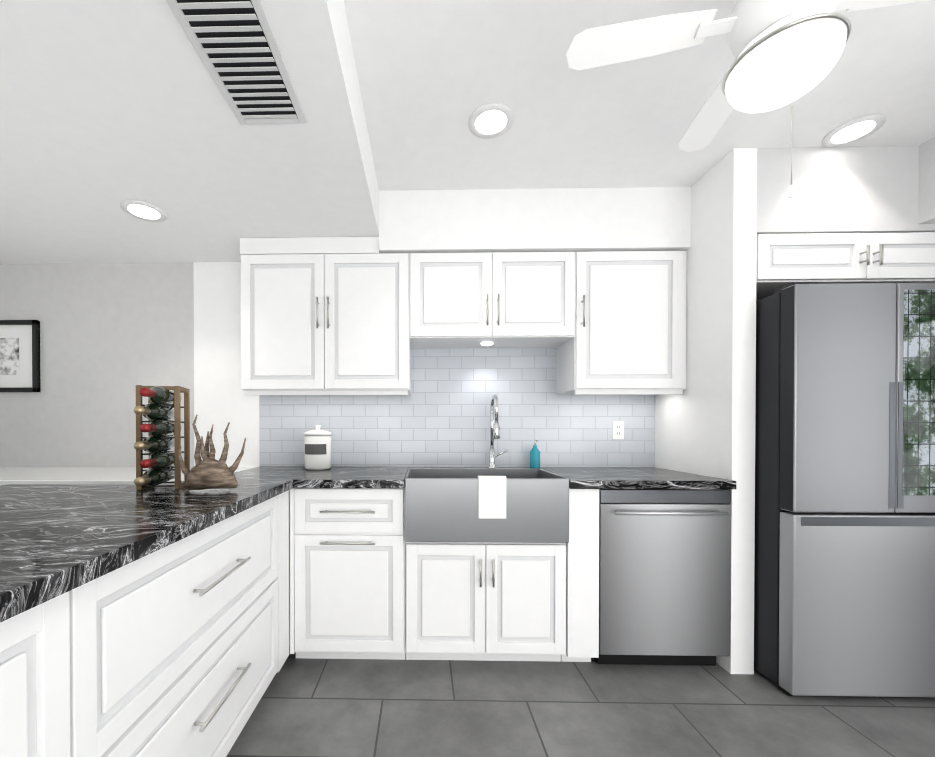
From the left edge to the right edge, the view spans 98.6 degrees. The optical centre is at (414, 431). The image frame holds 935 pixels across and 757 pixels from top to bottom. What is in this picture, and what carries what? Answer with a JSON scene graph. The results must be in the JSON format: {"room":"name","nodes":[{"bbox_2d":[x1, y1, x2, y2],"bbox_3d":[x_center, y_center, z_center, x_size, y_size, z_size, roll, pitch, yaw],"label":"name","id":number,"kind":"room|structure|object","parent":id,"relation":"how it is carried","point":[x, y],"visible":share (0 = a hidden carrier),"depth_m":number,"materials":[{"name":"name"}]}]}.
{"room":"kitchen","nodes":[
{"label":"kitchen","id":0,"kind":"room"},
{"bbox_2d":[0,262,374,467],"bbox_3d":[0.664,-0.145,2.577,7.900,2.560,0.120,0,0,1],"label":"wall","id":1,"kind":"structure","parent":0,"point":[112,335],"depth_m":2.57,"materials":[{"name":"white paint"}]},
{"bbox_2d":[0,320,40,391],"bbox_3d":[-2.711,-0.485,2.575,0.590,0.460,0.030,0,0,1],"label":"picture frame","id":2,"kind":"object","parent":1,"relation":"attached to","point":[20,355],"visible":1,"depth_m":2.57,"materials":[{"name":"black"}]},
{"bbox_2d":[240,237,423,394],"bbox_3d":[-0.468,-0.658,2.375,1.004,0.848,0.317,0,0,1],"label":"upper cabinet","id":3,"kind":"object","parent":1,"relation":"attached to","point":[342,316],"depth_m":2.22,"materials":[{"name":"white wood"}]},
{"bbox_2d":[259,348,654,466],"bbox_3d":[0.257,-0.162,2.521,2.488,0.765,0.008,0,0,1],"label":"tile backsplash","id":4,"kind":"structure","parent":1,"relation":"attached to","point":[439,416],"depth_m":2.52,"materials":[{"name":"white tile"}]},
{"bbox_2d":[612,421,623,438],"bbox_3d":[1.273,-0.010,2.493,0.070,0.114,0.008,0,0,1],"label":"electrical outlet","id":5,"kind":"object","parent":4,"relation":"attached to","point":[617,429],"visible":1,"depth_m":2.49,"materials":[{"name":"white plastic"}]},
{"bbox_2d":[424,251,591,394],"bbox_3d":[0.432,-0.658,2.356,1.028,0.848,0.317,0,0,1],"label":"upper cabinet","id":6,"kind":"object","parent":1,"relation":"attached to","point":[485,299],"depth_m":2.20,"materials":[{"name":"white wood"}]},
{"bbox_2d":[576,251,686,394],"bbox_3d":[1.163,-0.658,2.341,0.666,0.848,0.317,0,0,1],"label":"upper cabinet","id":7,"kind":"object","parent":1,"relation":"attached to","point":[639,297],"depth_m":2.19,"materials":[{"name":"white wood"}]},
{"bbox_2d":[756,232,934,300],"bbox_3d":[2.105,-0.818,2.146,1.001,0.223,0.664,0,0,1],"label":"upper cabinet","id":8,"kind":"object","parent":1,"relation":"attached to","point":[783,260],"visible":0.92,"depth_m":1.86,"materials":[{"name":"white wood"}]},
{"bbox_2d":[0,0,378,263],"bbox_3d":[-1.790,-1.235,0.020,3.100,0.340,5.320,0,0,1],"label":"ceiling","id":9,"kind":"structure","parent":0,"point":[107,107],"depth_m":1.50,"materials":[{"name":"white paint"}]},
{"bbox_2d":[120,200,166,221],"bbox_3d":[-1.319,-1.076,1.952,0.190,0.008,0.190,0,0,1],"label":"recessed light","id":10,"kind":"object","parent":9,"relation":"in","point":[142,210],"visible":1,"depth_m":1.94,"materials":[{"name":"white plastic"}]},
{"bbox_2d":[166,0,306,124],"bbox_3d":[-0.496,-1.066,1.039,0.233,0.014,0.698,0,0,1],"label":"ceiling vent","id":11,"kind":"object","parent":9,"relation":"in","point":[235,44],"visible":1,"depth_m":1.14,"materials":[{"name":"grey metal"}]},
{"bbox_2d":[226,647,934,756],"bbox_3d":[0.609,1.205,-0.012,7.900,0.100,5.320,0,0,1],"label":"floor","id":12,"kind":"structure","parent":0,"point":[307,707],"depth_m":1.61,"materials":[{"name":"grey tile"}]},
{"bbox_2d":[0,583,87,756],"bbox_3d":[-1.192,0.715,0.414,1.120,0.874,0.663,0,0,1],"label":"base cabinet","id":13,"kind":"object","parent":12,"relation":"on","point":[44,647],"depth_m":0.68,"materials":[{"name":"white wood"}]},
{"bbox_2d":[0,466,311,621],"bbox_3d":[-1.164,0.251,1.214,1.200,0.039,2.310,0,0,1],"label":"countertop","id":14,"kind":"structure","parent":13,"relation":"on","point":[56,540],"depth_m":1.03,"materials":[{"name":"black stone"}]},
{"bbox_2d":[134,385,189,489],"bbox_3d":[-1.027,0.022,1.579,0.182,0.410,0.316,0,0,1],"label":"wine rack","id":15,"kind":"object","parent":14,"relation":"on","point":[160,411],"visible":0.98,"depth_m":1.56,"materials":[{"name":"brown wood"}]},
{"bbox_2d":[178,415,245,489],"bbox_3d":[-0.773,0.078,1.518,0.229,0.289,0.147,0,0,1],"label":"driftwood sculpture","id":16,"kind":"object","parent":14,"relation":"on","point":[209,471],"visible":1,"depth_m":1.50,"materials":[{"name":"brown wood"}]},
{"bbox_2d":[304,425,331,469],"bbox_3d":[-0.575,0.089,2.385,0.164,0.265,0.164,0,0,1],"label":"canister","id":17,"kind":"object","parent":14,"relation":"on","point":[317,447],"visible":1,"depth_m":2.32,"materials":[{"name":"white ceramic"}]},
{"bbox_2d":[0,467,250,485],"bbox_3d":[-2.126,0.684,2.240,2.256,0.906,0.690,0,0,1],"label":"sideboard","id":18,"kind":"object","parent":12,"relation":"on","point":[77,475],"depth_m":2.12,"materials":[{"name":"white wood"}]},
{"bbox_2d":[88,493,283,756],"bbox_3d":[-1.175,0.708,1.236,1.120,0.874,1.094,0,0,1],"label":"base cabinet","id":19,"kind":"object","parent":12,"relation":"on","point":[179,648],"depth_m":1.10,"materials":[{"name":"white wood"}]},
{"bbox_2d":[284,490,289,662],"bbox_3d":[-1.162,0.703,1.855,1.120,0.874,0.145,0,0,1],"label":"filler panel","id":20,"kind":"object","parent":12,"relation":"on","point":[286,494],"depth_m":1.88,"materials":[{"name":"white wood"}]},
{"bbox_2d":[290,488,421,659],"bbox_3d":[-0.285,0.700,2.227,0.612,0.874,0.627,0,0,1],"label":"base cabinet","id":21,"kind":"object","parent":12,"relation":"on","point":[367,581],"depth_m":1.92,"materials":[{"name":"white wood"}]},
{"bbox_2d":[300,467,735,488],"bbox_3d":[0.250,0.244,2.193,2.487,0.039,0.669,0,0,1],"label":"countertop","id":22,"kind":"structure","parent":21,"relation":"on","point":[334,477],"depth_m":1.93,"materials":[{"name":"black stone"}]},
{"bbox_2d":[405,468,568,542],"bbox_3d":[0.345,0.367,2.110,0.770,0.302,0.475,0,0,1],"label":"sink","id":23,"kind":"object","parent":22,"relation":"in","point":[441,504],"visible":0.98,"depth_m":1.88,"materials":[{"name":"silver metal"}]},
{"bbox_2d":[477,476,505,518],"bbox_3d":[0.364,0.307,1.877,0.130,0.197,0.037,0,0,1],"label":"towel","id":24,"kind":"object","parent":23,"relation":"hanging from","point":[491,497],"visible":0.94,"depth_m":1.86,"materials":[{"name":"white fabric"}]},
{"bbox_2d":[487,394,507,467],"bbox_3d":[0.502,-0.001,2.343,0.121,0.445,0.204,0,0,1],"label":"faucet","id":25,"kind":"object","parent":22,"relation":"on","point":[495,428],"visible":1,"depth_m":2.40,"materials":[{"name":"silver metal"}]},
{"bbox_2d":[530,439,539,467],"bbox_3d":[0.731,0.133,2.413,0.060,0.177,0.070,0,0,1],"label":"soap dispenser","id":26,"kind":"object","parent":22,"relation":"on","point":[534,457],"visible":0.96,"depth_m":2.40,"materials":[{"name":"teal"}]},
{"bbox_2d":[422,540,569,661],"bbox_3d":[0.317,0.832,2.215,0.829,0.612,0.627,0,0,1],"label":"base cabinet","id":27,"kind":"object","parent":12,"relation":"on","point":[482,601],"depth_m":1.90,"materials":[{"name":"white wood"}]},
{"bbox_2d":[594,489,730,665],"bbox_3d":[1.188,0.702,2.167,0.608,0.864,0.678,0,0,1],"label":"dishwasher","id":28,"kind":"object","parent":12,"relation":"on","point":[664,576],"visible":0.79,"depth_m":1.88,"materials":[{"name":"silver metal"}]},
{"bbox_2d":[754,282,934,697],"bbox_3d":[2.030,0.250,2.072,0.840,1.777,0.798,0,0,1],"label":"refrigerator","id":29,"kind":"object","parent":12,"relation":"on","point":[844,585],"visible":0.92,"depth_m":1.68,"materials":[{"name":"grey metal"}]},
{"bbox_2d":[344,0,934,190],"bbox_3d":[2.159,-1.355,-0.065,4.800,0.100,5.320,0,0,1],"label":"ceiling","id":30,"kind":"structure","parent":0,"point":[433,75],"depth_m":1.56,"materials":[{"name":"white paint"}]},
{"bbox_2d":[469,103,513,138],"bbox_3d":[0.326,-1.314,1.695,0.190,0.008,0.190,0,0,1],"label":"recessed light","id":31,"kind":"object","parent":30,"relation":"in","point":[490,120],"visible":1,"depth_m":1.68,"materials":[{"name":"white plastic"}]},
{"bbox_2d":[379,187,690,252],"bbox_3d":[0.654,-1.161,2.342,1.689,0.324,0.335,0,0,1],"label":"ceiling soffit","id":32,"kind":"structure","parent":30,"relation":"attached to","point":[547,220],"depth_m":2.17,"materials":[{"name":"white paint"}]},
{"bbox_2d":[566,0,924,197],"bbox_3d":[0.983,-0.968,1.069,0.806,0.690,0.806,0,1,-33],"label":"ceiling fan","id":33,"kind":"object","parent":30,"relation":"hanging from","point":[785,52],"visible":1,"depth_m":1.07,"materials":[{"name":"white painted metal"},{"name":"white painted wood"},{"name":"glass"}]},
{"bbox_2d":[822,114,885,147],"bbox_3d":[1.922,-1.314,1.751,0.190,0.008,0.190,0,0,1],"label":"recessed light","id":34,"kind":"object","parent":30,"relation":"in","point":[854,130],"visible":1,"depth_m":1.74,"materials":[{"name":"white plastic"}]},
{"bbox_2d":[919,137,934,223],"bbox_3d":[2.491,-1.122,-0.445,0.420,0.360,4.570,0,0,1],"label":"beam","id":35,"kind":"structure","parent":30,"relation":"attached to","point":[927,182],"depth_m":1.82,"materials":[{"name":"white paint"}]},
{"bbox_2d":[655,148,756,673],"bbox_3d":[1.549,-0.092,2.184,0.107,2.460,0.630,0,0,1],"label":"wall","id":36,"kind":"structure","parent":0,"point":[705,423],"depth_m":1.91,"materials":[{"name":"white paint"}]},
{"bbox_2d":[757,146,934,234],"bbox_3d":[2.174,-1.125,1.897,1.154,0.390,0.100,0,0,1],"label":"wall","id":37,"kind":"structure","parent":0,"point":[869,189],"depth_m":1.85,"materials":[{"name":"white paint"}]}
]}

